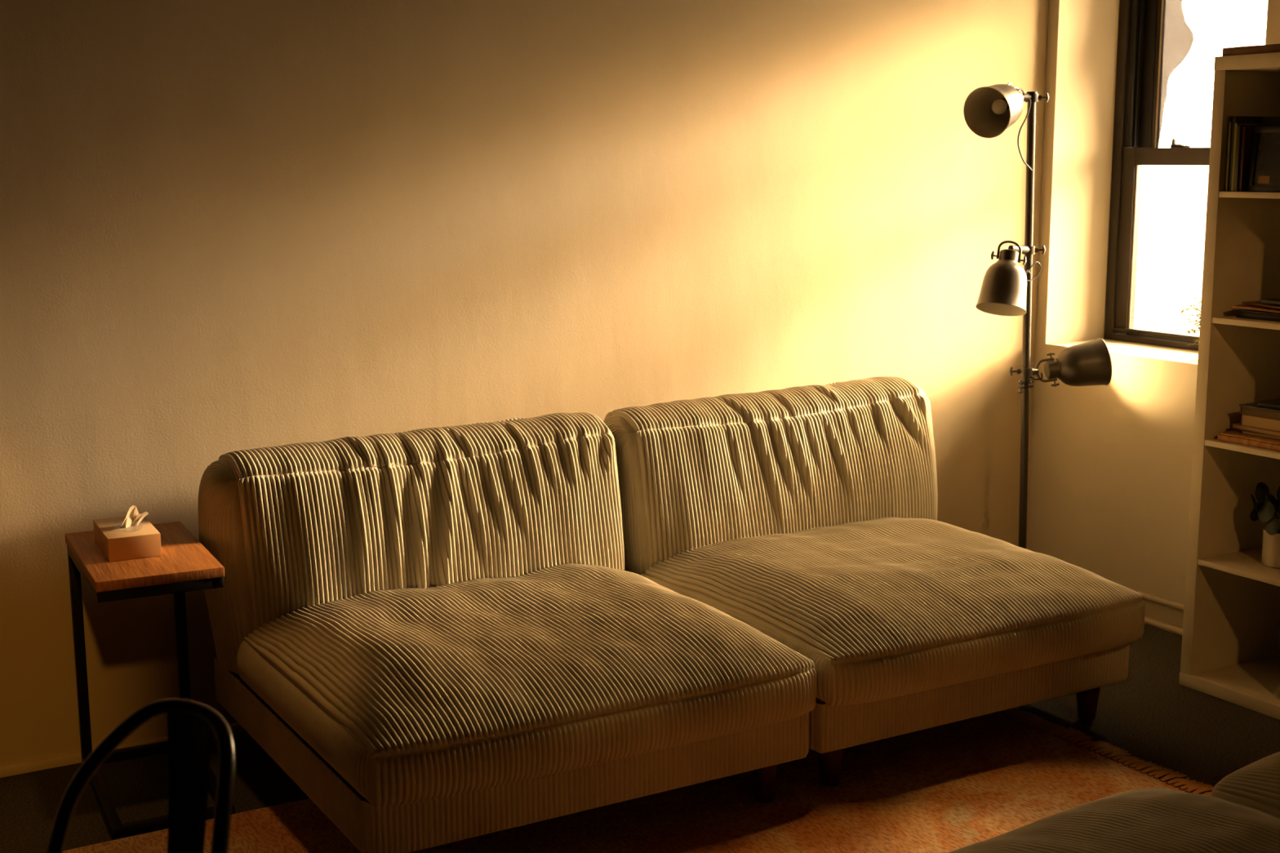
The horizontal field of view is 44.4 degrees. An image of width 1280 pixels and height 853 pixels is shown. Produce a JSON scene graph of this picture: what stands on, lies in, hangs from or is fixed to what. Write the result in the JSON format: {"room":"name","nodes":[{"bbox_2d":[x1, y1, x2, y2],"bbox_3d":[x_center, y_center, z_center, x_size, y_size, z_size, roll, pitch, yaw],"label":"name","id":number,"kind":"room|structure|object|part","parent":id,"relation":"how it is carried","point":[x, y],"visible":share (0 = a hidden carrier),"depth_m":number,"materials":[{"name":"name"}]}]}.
{"room":"living room","nodes":[
{"label":"living room","id":0,"kind":"room"},
{"bbox_2d":[0,0,1048,767],"bbox_3d":[-1.519,-0.491,3.905,6.700,2.750,0.150,-6,11,-30],"label":"wall","id":1,"kind":"structure","parent":0,"point":[226,226],"depth_m":4.37,"materials":[{"name":"paint"}]},
{"bbox_2d":[0,723,245,777],"bbox_3d":[-1.438,0.859,4.086,6.580,0.026,0.012,-6,11,-30],"label":"baseboard","id":2,"kind":"structure","parent":1,"relation":"attached to","point":[70,759],"depth_m":4.04,"materials":[{"name":"beige paint"}]},
{"bbox_2d":[0,624,1279,852],"bbox_3d":[0.280,1.332,1.668,7.050,0.100,6.400,-6,11,-30],"label":"floor","id":3,"kind":"structure","parent":0,"point":[1205,738],"depth_m":4.10,"materials":[{"name":"carpet"}]},
{"bbox_2d":[65,521,235,839],"bbox_3d":[-1.208,0.601,3.852,0.286,0.614,0.524,-5,11,-26],"label":"side table","id":4,"kind":"object","parent":3,"relation":"on","point":[184,564],"visible":0.7,"depth_m":3.76,"materials":[{"name":"brown wood"}]},
{"bbox_3d":[-1.432,0.586,4.013,0.025,0.540,0.025,-5,11,-26],"label":"leg","id":5,"kind":"part","parent":4,"relation":"part of","materials":[{"name":"black metal"}]},
{"bbox_2d":[93,505,161,561],"bbox_3d":[-1.244,0.244,3.797,0.120,0.106,0.224,-5,11,-27],"label":"tissue box","id":6,"kind":"object","parent":4,"relation":"on","point":[131,536],"visible":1,"depth_m":3.73,"materials":[{"name":"beige"}]},
{"bbox_3d":[-1.209,0.334,3.806,0.280,0.025,0.516,-5,11,-26],"label":"frame","id":7,"kind":"part","parent":4,"relation":"part of","materials":[{"name":"black metal"}]},
{"bbox_3d":[-1.206,0.891,3.902,0.280,0.025,0.516,-5,11,-26],"label":"floor frame","id":8,"kind":"part","parent":4,"relation":"part of","materials":[{"name":"black metal"}]},
{"bbox_3d":[-1.205,0.566,4.126,0.025,0.540,0.025,-5,11,-26],"label":"leg","id":9,"kind":"part","parent":4,"relation":"part of","materials":[{"name":"black metal"}]},
{"bbox_2d":[62,706,1214,852],"bbox_3d":[0.060,1.003,3.243,2.998,0.016,1.895,-6,11,-30],"label":"rug","id":10,"kind":"object","parent":3,"relation":"on","point":[953,786],"visible":0.51,"depth_m":3.77,"materials":[{"name":"brown carpet"}]},
{"bbox_2d":[46,698,235,852],"bbox_3d":[-0.712,0.802,1.981,0.434,0.826,0.442,7,12,36],"label":"metal chair","id":11,"kind":"object","parent":10,"relation":"on","point":[189,722],"visible":1,"depth_m":2.10,"materials":[{"name":"black metal"}]},
{"bbox_2d":[198,412,816,852],"bbox_3d":[-0.359,0.483,3.888,1.182,0.828,1.225,-6,11,-30],"label":"module","id":12,"kind":"object","parent":10,"relation":"on","point":[443,635],"visible":1,"depth_m":3.71,"materials":[{"name":"beige fabric"}]},
{"bbox_3d":[-1.002,0.794,4.142,0.072,0.132,0.072,-6,11,-30],"label":"leg","id":13,"kind":"part","parent":12,"relation":"part of","materials":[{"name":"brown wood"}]},
{"bbox_3d":[0.301,0.845,3.792,0.072,0.123,0.072,-6,11,-30],"label":"leg","id":14,"kind":"part","parent":12,"relation":"part of","materials":[{"name":"brown wood"}]},
{"bbox_2d":[603,376,1145,786],"bbox_3d":[0.662,0.369,4.476,1.188,0.845,1.224,-6,11,-30],"label":"module","id":15,"kind":"object","parent":10,"relation":"on","point":[806,516],"visible":0.85,"depth_m":4.30,"materials":[{"name":"beige fabric"}]},
{"bbox_3d":[0.472,0.827,3.890,0.072,0.123,0.072,-6,11,-30],"label":"leg","id":16,"kind":"part","parent":15,"relation":"part of","materials":[{"name":"brown wood"}]},
{"bbox_3d":[1.236,0.748,4.331,0.072,0.123,0.072,-6,11,-30],"label":"leg","id":17,"kind":"part","parent":15,"relation":"part of","materials":[{"name":"brown wood"}]},
{"bbox_2d":[963,82,1111,548],"bbox_3d":[1.261,-0.215,5.128,0.596,1.772,0.317,-6,11,-30],"label":"floor lamp","id":18,"kind":"object","parent":3,"relation":"on","point":[1006,290],"visible":0.98,"depth_m":5.03,"materials":[{"name":"grey metal"}]},
{"bbox_3d":[1.109,-0.980,4.874,0.158,0.166,0.213,6,12,33],"label":"lamp shade","id":19,"kind":"part","parent":18,"relation":"part of","materials":[{"name":"grey metal"}]},
{"bbox_3d":[1.118,-0.992,4.865,0.055,0.047,0.047,-6,11,-30],"label":"bulb","id":20,"kind":"part","parent":18,"relation":"part of","materials":[{"name":"beige glass"}]},
{"bbox_3d":[1.150,-0.451,4.960,0.171,0.216,0.161,-6,11,-30],"label":"lamp shade","id":21,"kind":"part","parent":18,"relation":"part of","materials":[{"name":"grey metal"}]},
{"bbox_3d":[1.227,-0.181,5.152,0.027,0.029,0.010,-1,10,-5],"label":"clamp knob","id":22,"kind":"part","parent":18,"relation":"part of","materials":[{"name":"grey metal"}]},
{"bbox_3d":[1.214,-0.940,4.971,0.102,0.258,0.017,-7,12,-35],"label":"cord","id":23,"kind":"part","parent":18,"relation":"part of","materials":[{"name":"black rubber"}]},
{"bbox_3d":[1.287,-0.144,5.169,0.097,0.063,0.049,-6,11,-30],"label":"cord","id":24,"kind":"part","parent":18,"relation":"part of","materials":[{"name":"black rubber"}]},
{"bbox_3d":[1.249,-0.494,5.062,0.114,0.076,0.018,-6,11,-30],"label":"cord","id":25,"kind":"part","parent":18,"relation":"part of","materials":[{"name":"black rubber"}]},
{"bbox_3d":[1.300,-0.572,5.079,0.027,0.029,0.010,-1,10,-5],"label":"clamp knob","id":26,"kind":"part","parent":18,"relation":"part of","materials":[{"name":"grey metal"}]},
{"bbox_3d":[1.288,-1.047,4.992,0.027,0.029,0.010,-1,10,-5],"label":"clamp knob","id":27,"kind":"part","parent":18,"relation":"part of","materials":[{"name":"grey metal"}]},
{"bbox_3d":[1.440,-0.212,5.179,0.205,0.159,0.159,-1,10,-4],"label":"lamp shade","id":28,"kind":"part","parent":18,"relation":"part of","materials":[{"name":"grey metal"}]},
{"bbox_2d":[947,786,1279,852],"bbox_3d":[0.843,0.764,2.172,1.189,0.845,1.224,-7,12,-34],"label":"module","id":29,"kind":"object","parent":3,"relation":"on","point":[1153,820],"visible":1,"depth_m":2.61,"materials":[{"name":"brown fabric"}]},
{"bbox_2d":[1178,52,1279,719],"bbox_3d":[1.955,-0.092,4.268,0.388,1.815,0.766,-6,11,-30],"label":"bookshelf","id":30,"kind":"object","parent":3,"relation":"on","point":[1232,605],"visible":0.97,"depth_m":4.53,"materials":[{"name":"white laminate"}]},
{"bbox_2d":[1225,121,1232,191],"bbox_3d":[1.720,-0.757,4.400,0.208,0.190,0.006,-6,11,-30],"label":"book","id":31,"kind":"object","parent":30,"relation":"on","point":[1230,122],"visible":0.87,"depth_m":4.35,"materials":[{"name":"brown paper"}]},
{"bbox_3d":[1.959,0.783,4.418,0.388,0.038,0.766,-6,11,-30],"label":"panel","id":32,"kind":"part","parent":30,"relation":"part of","materials":[{"name":"white laminate"}]},
{"bbox_2d":[1223,115,1247,191],"bbox_3d":[1.718,-0.766,4.407,0.202,0.206,0.009,-6,11,-30],"label":"book","id":33,"kind":"object","parent":30,"relation":"on","point":[1229,117],"visible":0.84,"depth_m":4.36,"materials":[{"name":"grey paper"}]},
{"bbox_3d":[1.870,0.400,4.508,0.384,0.016,0.336,-6,11,-30],"label":"shelf","id":34,"kind":"part","parent":30,"relation":"part of","materials":[{"name":"white laminate"}]},
{"bbox_3d":[1.869,0.053,4.448,0.384,0.016,0.336,-6,11,-30],"label":"shelf","id":35,"kind":"part","parent":30,"relation":"part of","materials":[{"name":"white laminate"}]},
{"bbox_2d":[1228,116,1262,191],"bbox_3d":[1.727,-0.763,4.391,0.204,0.204,0.011,-6,11,-30],"label":"book","id":36,"kind":"object","parent":30,"relation":"on","point":[1235,119],"visible":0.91,"depth_m":4.34,"materials":[{"name":"grey paper"}]},
{"bbox_3d":[1.867,-0.294,4.388,0.384,0.016,0.336,-6,11,-30],"label":"shelf","id":37,"kind":"part","parent":30,"relation":"part of","materials":[{"name":"white laminate"}]},
{"bbox_2d":[1238,126,1254,191],"bbox_3d":[1.743,-0.745,4.367,0.203,0.176,0.009,-6,11,-30],"label":"book","id":38,"kind":"object","parent":30,"relation":"on","point":[1247,133],"visible":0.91,"depth_m":4.32,"materials":[{"name":"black paper"}]},
{"bbox_2d":[1231,123,1262,191],"bbox_3d":[1.731,-0.752,4.383,0.208,0.186,0.008,-6,11,-30],"label":"book","id":39,"kind":"object","parent":30,"relation":"on","point":[1236,124],"visible":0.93,"depth_m":4.33,"materials":[{"name":"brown paper"}]},
{"bbox_3d":[1.952,-0.968,4.118,0.388,0.038,0.766,-6,11,-30],"label":"panel","id":40,"kind":"part","parent":30,"relation":"part of","materials":[{"name":"white laminate"}]},
{"bbox_2d":[1234,125,1262,191],"bbox_3d":[1.736,-0.748,4.375,0.208,0.180,0.010,-6,11,-30],"label":"book","id":41,"kind":"object","parent":30,"relation":"on","point":[1239,127],"visible":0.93,"depth_m":4.32,"materials":[{"name":"black paper"}]},
{"bbox_2d":[1217,429,1279,451],"bbox_3d":[1.831,0.036,4.429,0.260,0.023,0.275,-6,11,-30],"label":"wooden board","id":42,"kind":"object","parent":30,"relation":"on","point":[1236,436],"visible":0.52,"depth_m":4.40,"materials":[{"name":"brown wood"}]},
{"bbox_2d":[1241,430,1279,439],"bbox_3d":[1.848,0.019,4.426,0.210,0.010,0.196,-7,12,-33],"label":"book","id":43,"kind":"object","parent":42,"relation":"on","point":[1243,432],"visible":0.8,"depth_m":4.40,"materials":[{"name":"brown paper"}]},
{"bbox_2d":[1231,422,1279,436],"bbox_3d":[1.842,0.005,4.444,0.220,0.012,0.216,-5,11,-27],"label":"book","id":44,"kind":"object","parent":43,"relation":"on","point":[1237,425],"visible":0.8,"depth_m":4.41,"materials":[{"name":"brown paper"}]},
{"bbox_2d":[1240,413,1279,431],"bbox_3d":[1.844,-0.014,4.427,0.200,0.032,0.192,-6,11,-31],"label":"book","id":45,"kind":"object","parent":44,"relation":"on","point":[1246,420],"visible":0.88,"depth_m":4.40,"materials":[{"name":"brown paper"}]},
{"bbox_2d":[1240,406,1279,420],"bbox_3d":[1.844,-0.042,4.426,0.204,0.023,0.196,-6,11,-30],"label":"book","id":46,"kind":"object","parent":45,"relation":"on","point":[1245,411],"visible":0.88,"depth_m":4.40,"materials":[{"name":"brown paper"}]},
{"bbox_2d":[1239,400,1279,412],"bbox_3d":[1.846,-0.055,4.416,0.216,0.006,0.210,-7,12,-33],"label":"magazine","id":47,"kind":"object","parent":46,"relation":"on","point":[1252,405],"visible":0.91,"depth_m":4.41,"materials":[{"name":"black paper"}]},
{"bbox_2d":[1257,398,1279,408],"bbox_3d":[1.859,-0.061,4.403,0.180,0.009,0.170,-9,13,-41],"label":"magazine","id":48,"kind":"object","parent":47,"relation":"on","point":[1275,403],"visible":1,"depth_m":4.39,"materials":[{"name":"grey paper"}]},
{"bbox_3d":[1.866,-0.641,4.329,0.384,0.016,0.336,-6,11,-30],"label":"shelf","id":49,"kind":"part","parent":30,"relation":"part of","materials":[{"name":"white laminate"}]},
{"bbox_2d":[1222,43,1279,56],"bbox_3d":[1.890,-1.018,4.228,0.376,0.022,0.470,-6,11,-30],"label":"wooden tray","id":50,"kind":"object","parent":30,"relation":"on","point":[1268,48],"visible":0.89,"depth_m":4.25,"materials":[{"name":"brown wood"}]},
{"bbox_2d":[1235,308,1279,321],"bbox_3d":[1.814,-0.315,4.394,0.202,0.022,0.186,-6,11,-30],"label":"flat box","id":51,"kind":"object","parent":30,"relation":"on","point":[1244,313],"visible":0.89,"depth_m":4.36,"materials":[{"name":"black cardboard"}]},
{"bbox_2d":[1231,303,1279,312],"bbox_3d":[1.812,-0.331,4.385,0.230,0.014,0.210,-8,13,-39],"label":"folder","id":52,"kind":"object","parent":51,"relation":"on","point":[1242,306],"visible":0.5,"depth_m":4.35,"materials":[{"name":"brown paper"}]},
{"bbox_2d":[1241,300,1279,308],"bbox_3d":[1.834,-0.339,4.367,0.220,0.011,0.200,-5,11,-27],"label":"folder","id":53,"kind":"object","parent":52,"relation":"on","point":[1252,303],"visible":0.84,"depth_m":4.36,"materials":[{"name":"brown paper"}]},
{"bbox_2d":[1260,297,1279,304],"bbox_3d":[1.853,-0.345,4.342,0.210,0.008,0.160,-7,13,-33],"label":"magazine","id":54,"kind":"object","parent":53,"relation":"on","point":[1276,301],"visible":1,"depth_m":4.33,"materials":[{"name":"black paper"}]},
{"bbox_3d":[1.814,-0.323,4.393,0.202,0.005,0.186,-6,11,-30],"label":"lid","id":55,"kind":"part","parent":51,"relation":"part of","materials":[{"name":"black cardboard"}]},
{"bbox_2d":[1247,125,1279,191],"bbox_3d":[1.736,-0.723,4.240,0.029,0.176,0.192,-6,11,-30],"label":"framed picture","id":56,"kind":"object","parent":30,"relation":"on","point":[1264,166],"visible":1,"depth_m":4.28,"materials":[{"name":"black"}]},
{"bbox_2d":[1253,132,1279,186],"bbox_3d":[1.737,-0.723,4.240,0.020,0.144,0.164,-6,11,-30],"label":"book","id":57,"kind":"object","parent":56,"relation":"attached to","point":[1266,145],"depth_m":4.28,"materials":[{"name":"black paper"}]},
{"bbox_2d":[1249,482,1279,568],"bbox_3d":[1.819,0.272,4.467,0.128,0.250,0.136,-6,11,-30],"label":"potted plant","id":58,"kind":"object","parent":30,"relation":"on","point":[1264,509],"visible":1,"depth_m":4.45,"materials":[{"name":"green plant"}]},
{"bbox_3d":[1.828,0.346,4.474,0.100,0.102,0.100,-6,11,-30],"label":"pot","id":59,"kind":"part","parent":58,"relation":"part of","materials":[{"name":"beige ceramic"}]},
{"bbox_2d":[1262,115,1279,126],"bbox_3d":[1.829,-0.757,4.356,0.205,0.204,0.090,-6,11,-30],"label":"book","id":60,"kind":"object","parent":30,"relation":"on","point":[1274,120],"visible":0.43,"depth_m":4.30,"materials":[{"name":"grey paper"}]},
{"bbox_2d":[1210,751,1279,818],"bbox_3d":[1.854,0.661,2.796,1.182,0.828,1.225,-7,12,-34],"label":"module","id":61,"kind":"object","parent":3,"relation":"on","point":[1256,785],"visible":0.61,"depth_m":2.92,"materials":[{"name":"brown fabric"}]},
{"bbox_2d":[1027,0,1279,604],"bbox_3d":[3.112,-0.360,3.038,0.400,2.750,6.350,-6,11,-30],"label":"wall","id":62,"kind":"structure","parent":0,"point":[1111,467],"depth_m":5.44,"materials":[{"name":"paint"}]},
{"bbox_2d":[1103,0,1267,351],"bbox_3d":[1.938,-0.967,5.238,0.114,1.430,0.843,-6,11,-30],"label":"window","id":63,"kind":"structure","parent":62,"relation":"in","point":[1154,37],"depth_m":5.49,"materials":[{"name":"brown metal"}]},
{"bbox_3d":[1.938,-0.967,5.238,0.113,1.430,0.843,-6,11,-30],"label":"frame","id":64,"kind":"part","parent":63,"relation":"part of","materials":[{"name":"brown metal"}]},
{"bbox_3d":[1.960,-1.265,5.201,0.030,0.750,0.623,-6,11,-30],"label":"sash","id":65,"kind":"part","parent":63,"relation":"part of","materials":[{"name":"black wood"}]},
{"bbox_3d":[1.908,-0.606,5.281,0.041,0.659,0.759,-6,11,-30],"label":"sash","id":66,"kind":"part","parent":63,"relation":"part of","materials":[{"name":"brown metal"}]},
{"bbox_2d":[1173,296,1201,345],"bbox_3d":[1.857,-0.334,5.084,0.268,0.234,0.236,-6,11,-30],"label":"plant","id":67,"kind":"object","parent":62,"relation":"on","point":[1194,298],"visible":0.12,"depth_m":5.09,"materials":[{"name":"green plant"}]},
{"bbox_2d":[1128,587,1279,655],"bbox_3d":[2.974,0.975,3.093,0.025,0.106,6.200,-6,11,-30],"label":"baseboard","id":68,"kind":"structure","parent":62,"relation":"attached to","point":[1162,614],"depth_m":5.17,"materials":[{"name":"beige paint"}]}
]}

